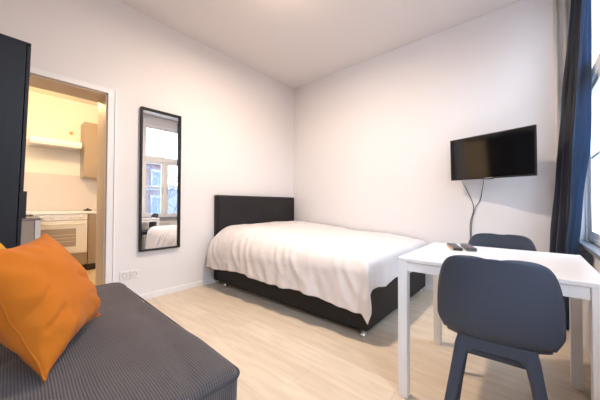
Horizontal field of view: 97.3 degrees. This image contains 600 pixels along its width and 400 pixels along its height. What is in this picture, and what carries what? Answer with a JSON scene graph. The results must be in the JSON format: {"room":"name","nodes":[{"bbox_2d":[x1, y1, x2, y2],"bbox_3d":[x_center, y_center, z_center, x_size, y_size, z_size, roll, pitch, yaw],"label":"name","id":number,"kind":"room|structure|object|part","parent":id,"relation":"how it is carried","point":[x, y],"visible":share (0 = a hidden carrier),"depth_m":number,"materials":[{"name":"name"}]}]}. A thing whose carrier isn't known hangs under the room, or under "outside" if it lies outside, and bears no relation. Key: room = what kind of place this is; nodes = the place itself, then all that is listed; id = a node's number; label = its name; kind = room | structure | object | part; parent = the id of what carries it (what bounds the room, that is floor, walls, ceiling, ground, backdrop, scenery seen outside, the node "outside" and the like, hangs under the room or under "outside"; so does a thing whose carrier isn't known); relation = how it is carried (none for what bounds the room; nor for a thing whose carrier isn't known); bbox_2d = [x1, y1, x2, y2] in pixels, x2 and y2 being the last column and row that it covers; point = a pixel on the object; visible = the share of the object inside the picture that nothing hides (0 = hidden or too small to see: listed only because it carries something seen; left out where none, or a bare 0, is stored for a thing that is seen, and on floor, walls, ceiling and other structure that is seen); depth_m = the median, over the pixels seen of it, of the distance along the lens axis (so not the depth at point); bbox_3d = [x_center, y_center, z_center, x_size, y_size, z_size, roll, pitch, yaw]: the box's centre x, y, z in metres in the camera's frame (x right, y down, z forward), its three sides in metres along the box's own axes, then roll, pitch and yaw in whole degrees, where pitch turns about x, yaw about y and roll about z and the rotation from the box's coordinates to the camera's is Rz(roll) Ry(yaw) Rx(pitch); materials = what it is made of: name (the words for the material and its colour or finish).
{"room":"studio apartment","nodes":[
{"label":"studio apartment","id":0,"kind":"room"},
{"bbox_2d":[25,91,97,215],"bbox_3d":[-4.177,-0.293,4.029,0.100,2.750,3.400,-1,-1,41],"label":"wall","id":1,"kind":"structure","parent":0,"point":[53,117],"depth_m":4.24,"materials":[{"name":"paint"}]},
{"bbox_2d":[28,136,81,151],"bbox_3d":[-3.802,-0.865,4.099,0.385,0.103,0.580,-1,-1,41],"label":"range hood","id":2,"kind":"object","parent":1,"relation":"attached to","point":[34,141],"visible":1,"depth_m":4.00,"materials":[{"name":"white metal"}]},
{"bbox_2d":[24,172,96,210],"bbox_3d":[-4.135,-0.129,3.990,0.012,0.580,3.160,-1,-1,41],"label":"backsplash","id":3,"kind":"structure","parent":1,"relation":"attached to","point":[44,191],"depth_m":4.26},
{"bbox_2d":[80,122,97,178],"bbox_3d":[-3.411,-0.816,4.600,0.318,0.900,0.600,-1,-1,41],"label":"upper cabinet","id":4,"kind":"object","parent":1,"relation":"attached to","point":[89,131],"visible":0.44,"depth_m":4.34,"materials":[{"name":"beige wood"}]},
{"bbox_2d":[29,86,97,105],"bbox_3d":[-3.297,-1.729,3.294,2.420,0.100,3.400,-1,-1,41],"label":"ceiling","id":5,"kind":"structure","parent":0,"point":[34,89],"depth_m":4.20,"materials":[{"name":"paint"}]},
{"bbox_2d":[0,0,293,294],"bbox_3d":[-1.553,-0.423,3.210,0.300,3.155,4.238,-1,-1,41],"label":"wall","id":6,"kind":"structure","parent":0,"point":[237,123],"depth_m":3.07,"materials":[{"name":"paint"}]},
{"bbox_2d":[29,67,116,285],"bbox_3d":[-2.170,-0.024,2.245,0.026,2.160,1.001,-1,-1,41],"label":"trim","id":7,"kind":"structure","parent":6,"relation":"attached to","point":[112,94],"depth_m":2.59,"materials":[{"name":"white paint"}]},
{"bbox_2d":[119,271,128,279],"bbox_3d":[-1.787,0.768,2.686,0.012,0.082,0.085,-1,-1,41],"label":"power socket","id":8,"kind":"object","parent":6,"relation":"attached to","point":[123,275],"visible":1,"depth_m":2.68,"materials":[{"name":"white plastic"}]},
{"bbox_2d":[130,269,137,277],"bbox_3d":[-1.730,0.770,2.751,0.012,0.082,0.078,-1,-1,41],"label":"power socket","id":9,"kind":"object","parent":6,"relation":"attached to","point":[133,273],"visible":1,"depth_m":2.74,"materials":[{"name":"white plastic"}]},
{"bbox_2d":[138,106,181,251],"bbox_3d":[-1.552,-0.221,2.947,0.039,1.538,0.427,-1,-1,41],"label":"wall mirror","id":10,"kind":"object","parent":6,"relation":"attached to","point":[160,131],"visible":1,"depth_m":2.94,"materials":[{"name":"black mirror"}]},
{"bbox_3d":[-1.686,-0.224,2.793,0.039,1.538,0.018,-1,-1,41],"label":"frame","id":11,"kind":"part","parent":10,"relation":"part of","materials":[{"name":"black metal"}]},
{"bbox_3d":[-1.555,0.539,2.934,0.039,0.018,0.391,-1,-1,41],"label":"frame","id":12,"kind":"part","parent":10,"relation":"part of","materials":[{"name":"black metal"}]},
{"bbox_3d":[-1.550,-0.980,2.961,0.039,0.018,0.391,-1,-1,41],"label":"frame","id":13,"kind":"part","parent":10,"relation":"part of","materials":[{"name":"black metal"}]},
{"bbox_3d":[-1.418,-0.218,3.102,0.039,1.538,0.018,-1,-1,41],"label":"frame","id":14,"kind":"part","parent":10,"relation":"part of","materials":[{"name":"black metal"}]},
{"bbox_2d":[139,278,218,299],"bbox_3d":[-0.982,1.051,3.608,0.014,0.065,2.643,-1,-1,41],"label":"baseboard","id":15,"kind":"structure","parent":6,"relation":"attached to","point":[145,296],"depth_m":3.08,"materials":[{"name":"white paint"}]},
{"bbox_2d":[116,0,520,87],"bbox_3d":[0.000,-2.069,1.894,3.800,0.100,4.238,-1,-1,41],"label":"ceiling","id":16,"kind":"structure","parent":0,"point":[294,43],"depth_m":3.01,"materials":[{"name":"paint"}]},
{"bbox_3d":[1.309,-2.017,1.022,0.019,0.020,3.600,-1,-1,41],"label":"curtain rod","id":17,"kind":"object","parent":16,"relation":"attached to","visible":0},
{"bbox_2d":[549,0,591,330],"bbox_3d":[2.240,-0.459,2.229,0.273,3.025,0.441,-1,-1,41],"label":"curtain","id":18,"kind":"object","parent":17,"relation":"hanging from","point":[574,141],"visible":0.83,"depth_m":2.15,"materials":[{"name":"blue fabric"}]},
{"bbox_3d":[2.188,-0.461,2.091,0.171,3.025,0.158,-1,-1,41],"label":"panel","id":19,"kind":"part","parent":18,"relation":"part of","materials":[{"name":"blue fabric"}]},
{"bbox_2d":[86,269,590,399],"bbox_3d":[-1.327,1.104,2.533,6.340,0.080,4.918,-1,-1,41],"label":"floor","id":20,"kind":"structure","parent":0,"point":[280,351],"depth_m":1.79,"materials":[{"name":"brown wood"}]},
{"bbox_2d":[0,33,30,248],"bbox_3d":[-2.221,-0.009,1.721,0.576,2.101,0.582,-1,-3,41],"label":"wardrobe","id":21,"kind":"object","parent":20,"relation":"on","point":[15,54],"visible":0.74,"depth_m":1.71,"materials":[{"name":"black wood"}]},
{"bbox_3d":[-1.940,-0.006,1.827,0.284,2.051,0.018,-1,-3,41],"label":"door","id":22,"kind":"part","parent":21,"relation":"part of","materials":[{"name":"black wood"}]},
{"bbox_3d":[-1.844,0.033,1.765,0.016,0.183,0.019,-1,-3,41],"label":"handle","id":23,"kind":"part","parent":21,"relation":"part of","materials":[{"name":"black metal"}]},
{"bbox_2d":[21,216,40,244],"bbox_3d":[-3.582,0.641,3.168,0.530,0.855,0.620,-1,-1,41],"label":"base cabinet","id":24,"kind":"object","parent":20,"relation":"on","point":[31,226],"visible":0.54,"depth_m":3.17,"materials":[{"name":"grey wood"}]},
{"bbox_3d":[-3.407,0.622,2.981,0.020,0.757,0.565,-1,-1,41],"label":"door","id":25,"kind":"part","parent":24,"relation":"part of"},
{"bbox_3d":[-3.581,0.226,3.176,0.530,0.025,0.620,-1,-1,41],"label":"panel","id":26,"kind":"part","parent":24,"relation":"part of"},
{"bbox_3d":[-3.203,0.627,3.217,0.020,0.757,0.050,-1,-1,41],"label":"post","id":27,"kind":"part","parent":24,"relation":"part of","materials":[{"name":"white wood"}]},
{"bbox_2d":[30,214,87,267],"bbox_3d":[-3.658,0.647,3.997,0.629,0.872,0.590,-1,-1,41],"label":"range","id":28,"kind":"object","parent":20,"relation":"on","point":[69,230],"visible":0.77,"depth_m":3.89,"materials":[{"name":"white metal"}]},
{"bbox_3d":[-3.464,0.252,3.837,0.020,0.087,0.590,-1,-1,41],"label":"control panel","id":29,"kind":"part","parent":28,"relation":"part of","materials":[{"name":"white metal"}]},
{"bbox_3d":[-3.438,0.350,3.812,0.049,0.018,0.490,-1,-1,41],"label":"handle","id":30,"kind":"part","parent":28,"relation":"part of","materials":[{"name":"white metal"}]},
{"bbox_3d":[-3.463,0.550,3.830,0.024,0.480,0.590,-1,-1,41],"label":"oven door","id":31,"kind":"part","parent":28,"relation":"part of","materials":[{"name":"white metal"}]},
{"bbox_3d":[-3.466,0.888,3.825,0.020,0.175,0.590,-1,-1,41],"label":"drawer","id":32,"kind":"part","parent":28,"relation":"part of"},
{"bbox_2d":[85,214,95,269],"bbox_3d":[-3.275,0.656,4.456,0.605,0.872,0.595,-1,-1,41],"label":"base cabinet","id":33,"kind":"object","parent":20,"relation":"on","point":[91,224],"visible":0.32,"depth_m":4.09,"materials":[{"name":"brown wood"}]},
{"bbox_2d":[26,210,95,214],"bbox_3d":[-3.896,0.183,3.782,0.640,0.040,3.110,-1,-1,41],"label":"countertop","id":34,"kind":"structure","parent":33,"relation":"on","point":[69,211],"depth_m":3.81,"materials":[{"name":"white laminate"}]},
{"bbox_2d":[0,282,239,399],"bbox_3d":[-1.192,0.825,1.134,1.671,0.429,1.116,-1,-1,43],"label":"daybed","id":35,"kind":"object","parent":20,"relation":"on","point":[132,350],"visible":0.63,"depth_m":0.98,"materials":[{"name":"black fabric"}]},
{"bbox_2d":[0,233,100,382],"bbox_3d":[-1.057,0.383,1.093,0.308,0.444,0.574,1,-1,-22],"label":"cushion","id":36,"kind":"object","parent":35,"relation":"on","point":[47,296],"visible":1,"depth_m":0.94,"materials":[{"name":"fabric"}]},
{"bbox_2d":[214,195,424,336],"bbox_3d":[0.191,0.509,3.302,2.164,1.145,1.517,-1,-1,41],"label":"bed","id":37,"kind":"object","parent":20,"relation":"on","point":[229,210],"visible":0.46,"depth_m":2.91,"materials":[{"name":"black fabric"}]},
{"bbox_3d":[-0.606,0.493,3.971,0.084,1.095,1.473,-1,-1,41],"label":"headboard","id":38,"kind":"part","parent":37,"relation":"part of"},
{"bbox_2d":[206,221,426,324],"bbox_3d":[0.189,0.631,3.186,2.132,0.617,1.671,-1,-1,41],"label":"duvet","id":39,"kind":"object","parent":37,"relation":"on","point":[341,267],"visible":0.93,"depth_m":2.51,"materials":[{"name":"fabric"}]},
{"bbox_3d":[0.499,1.035,2.067,0.056,0.052,0.056,-1,-1,41],"label":"leg","id":40,"kind":"part","parent":37,"relation":"part of","materials":[{"name":"silver metal"}]},
{"bbox_2d":[398,242,599,399],"bbox_3d":[1.062,0.682,1.461,0.762,0.740,0.751,-1,-1,41],"label":"dining table","id":41,"kind":"object","parent":20,"relation":"on","point":[578,280],"visible":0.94,"depth_m":1.41,"materials":[{"name":"white paint"}]},
{"bbox_3d":[0.564,0.689,1.429,0.048,0.722,0.048,-1,-1,41],"label":"leg","id":42,"kind":"part","parent":41,"relation":"part of","materials":[{"name":"white paint"}]},
{"bbox_3d":[1.023,0.700,1.959,0.048,0.722,0.048,-1,-1,41],"label":"leg","id":43,"kind":"part","parent":41,"relation":"part of","materials":[{"name":"white paint"}]},
{"bbox_2d":[447,243,462,250],"bbox_3d":[1.017,0.307,1.740,0.054,0.019,0.225,0,-1,20],"label":"remote control","id":44,"kind":"object","parent":41,"relation":"on","point":[453,246],"visible":1,"depth_m":1.68,"materials":[{"name":"black plastic"}]},
{"bbox_2d":[460,243,476,251],"bbox_3d":[1.090,0.305,1.710,0.054,0.022,0.215,0,-1,22],"label":"remote control","id":45,"kind":"object","parent":41,"relation":"on","point":[467,247],"visible":1,"depth_m":1.66,"materials":[{"name":"grey plastic"}]},
{"bbox_3d":[1.561,0.693,1.492,0.048,0.722,0.048,-1,-1,41],"label":"leg","id":46,"kind":"part","parent":41,"relation":"part of","materials":[{"name":"white paint"}]},
{"bbox_3d":[1.101,0.683,0.963,0.048,0.722,0.048,-1,-1,41],"label":"leg","id":47,"kind":"part","parent":41,"relation":"part of","materials":[{"name":"white paint"}]},
{"bbox_2d":[464,233,536,397],"bbox_3d":[1.236,0.643,1.645,0.404,0.826,0.476,-1,-1,41],"label":"dining chair","id":48,"kind":"object","parent":20,"relation":"on","point":[517,242],"visible":0.25,"depth_m":1.80,"materials":[{"name":"plastic"}]},
{"bbox_2d":[437,255,565,399],"bbox_3d":[0.851,0.633,1.149,0.404,0.826,0.476,-1,-1,37],"label":"dining chair","id":49,"kind":"object","parent":20,"relation":"on","point":[510,312],"visible":1,"depth_m":0.99,"materials":[{"name":"plastic"}]},
{"bbox_3d":[0.635,0.802,1.100,0.168,0.485,0.053,0,-1,-12],"label":"leg","id":50,"kind":"part","parent":49,"relation":"part of","materials":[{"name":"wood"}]},
{"bbox_3d":[0.824,0.837,1.346,0.048,0.425,0.121,0,-1,-9],"label":"leg","id":51,"kind":"part","parent":49,"relation":"part of","materials":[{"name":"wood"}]},
{"bbox_3d":[0.856,0.634,1.155,0.260,0.035,0.260,-1,-1,37],"label":"seat frame","id":52,"kind":"part","parent":49,"relation":"part of","materials":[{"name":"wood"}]},
{"bbox_3d":[0.769,0.623,1.042,0.224,0.128,0.028,-1,-1,37],"label":"rail","id":53,"kind":"part","parent":49,"relation":"part of","materials":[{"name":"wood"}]},
{"bbox_3d":[0.855,0.800,0.926,0.116,0.485,0.132,-1,-1,37],"label":"leg","id":54,"kind":"part","parent":49,"relation":"part of","materials":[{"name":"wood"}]},
{"bbox_2d":[293,0,585,285],"bbox_3d":[1.368,-0.410,3.447,3.800,3.155,0.150,-1,-1,41],"label":"wall","id":55,"kind":"structure","parent":0,"point":[373,136],"depth_m":3.14,"materials":[{"name":"paint"}]},
{"bbox_2d":[422,284,432,290],"bbox_3d":[1.202,1.055,3.453,3.486,0.065,0.014,-1,-1,41],"label":"baseboard","id":56,"kind":"structure","parent":55,"relation":"attached to","point":[427,287],"depth_m":3.15,"materials":[{"name":"white paint"}]},
{"bbox_2d":[553,0,559,160],"bbox_3d":[2.383,-0.465,2.438,0.032,3.075,0.031,-1,-1,41],"label":"pipe","id":57,"kind":"object","parent":55,"relation":"attached to","point":[555,2],"visible":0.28,"depth_m":2.44,"materials":[{"name":"white metal"}]},
{"bbox_2d":[563,0,567,65],"bbox_3d":[2.431,-0.465,2.397,0.026,3.075,0.025,-1,-1,41],"label":"pipe","id":58,"kind":"object","parent":55,"relation":"attached to","point":[565,7],"visible":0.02,"depth_m":2.41,"materials":[{"name":"metal"}]},
{"bbox_3d":[1.946,-0.424,2.691,0.165,0.200,0.233,-1,-1,41],"label":"wall bracket","id":59,"kind":"object","parent":55,"relation":"attached to","visible":0},
{"bbox_2d":[450,124,536,180],"bbox_3d":[1.849,-0.425,2.576,0.078,0.449,0.740,1,-1,-30],"label":"television","id":60,"kind":"object","parent":59,"relation":"attached to","point":[511,152],"visible":1,"depth_m":2.50,"materials":[{"name":"black plastic"}]},
{"bbox_2d":[462,181,473,237],"bbox_3d":[1.775,0.411,2.847,0.232,1.311,0.076,1,-1,-28],"label":"cable","id":61,"kind":"object","parent":60,"relation":"hanging from","point":[462,181],"visible":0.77,"depth_m":2.89,"materials":[{"name":"grey plastic"}]},
{"bbox_2d":[471,180,483,236],"bbox_3d":[1.884,0.414,2.733,0.097,1.301,0.282,0,-1,13],"label":"cable","id":62,"kind":"object","parent":60,"relation":"hanging from","point":[483,180],"visible":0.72,"depth_m":2.86,"materials":[{"name":"black plastic"}]},
{"bbox_2d":[582,267,599,364],"bbox_3d":[1.483,0.749,1.208,0.108,0.600,1.791,-1,-1,41],"label":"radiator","id":63,"kind":"object","parent":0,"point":[585,303],"visible":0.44,"depth_m":1.66,"materials":[{"name":"metal"}]},
{"bbox_3d":[1.427,0.714,1.211,0.020,0.530,1.720,-1,-1,41],"label":"panel","id":64,"kind":"part","parent":63,"relation":"part of","materials":[{"name":"metal"}]},
{"bbox_2d":[585,0,599,272],"bbox_3d":[1.286,-0.457,0.745,0.220,3.155,4.038,-1,-1,41],"label":"wall window","id":65,"kind":"structure","parent":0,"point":[593,261],"depth_m":2.28,"materials":[{"name":"paint"}]},
{"bbox_2d":[579,0,599,259],"bbox_3d":[2.100,-0.721,1.839,0.130,2.195,1.328,-1,-1,41],"label":"window","id":66,"kind":"structure","parent":65,"relation":"attached to","point":[593,165],"depth_m":2.24,"materials":[{"name":"white paint"}]},
{"bbox_3d":[2.143,-1.403,1.850,0.037,0.730,1.170,-1,-1,41],"label":"sash","id":67,"kind":"part","parent":66,"relation":"part of","materials":[{"name":"white paint"}]},
{"bbox_3d":[2.302,-0.325,2.018,0.037,1.260,0.675,-1,-1,41],"label":"sash","id":68,"kind":"part","parent":66,"relation":"part of","materials":[{"name":"white paint"}]}
]}

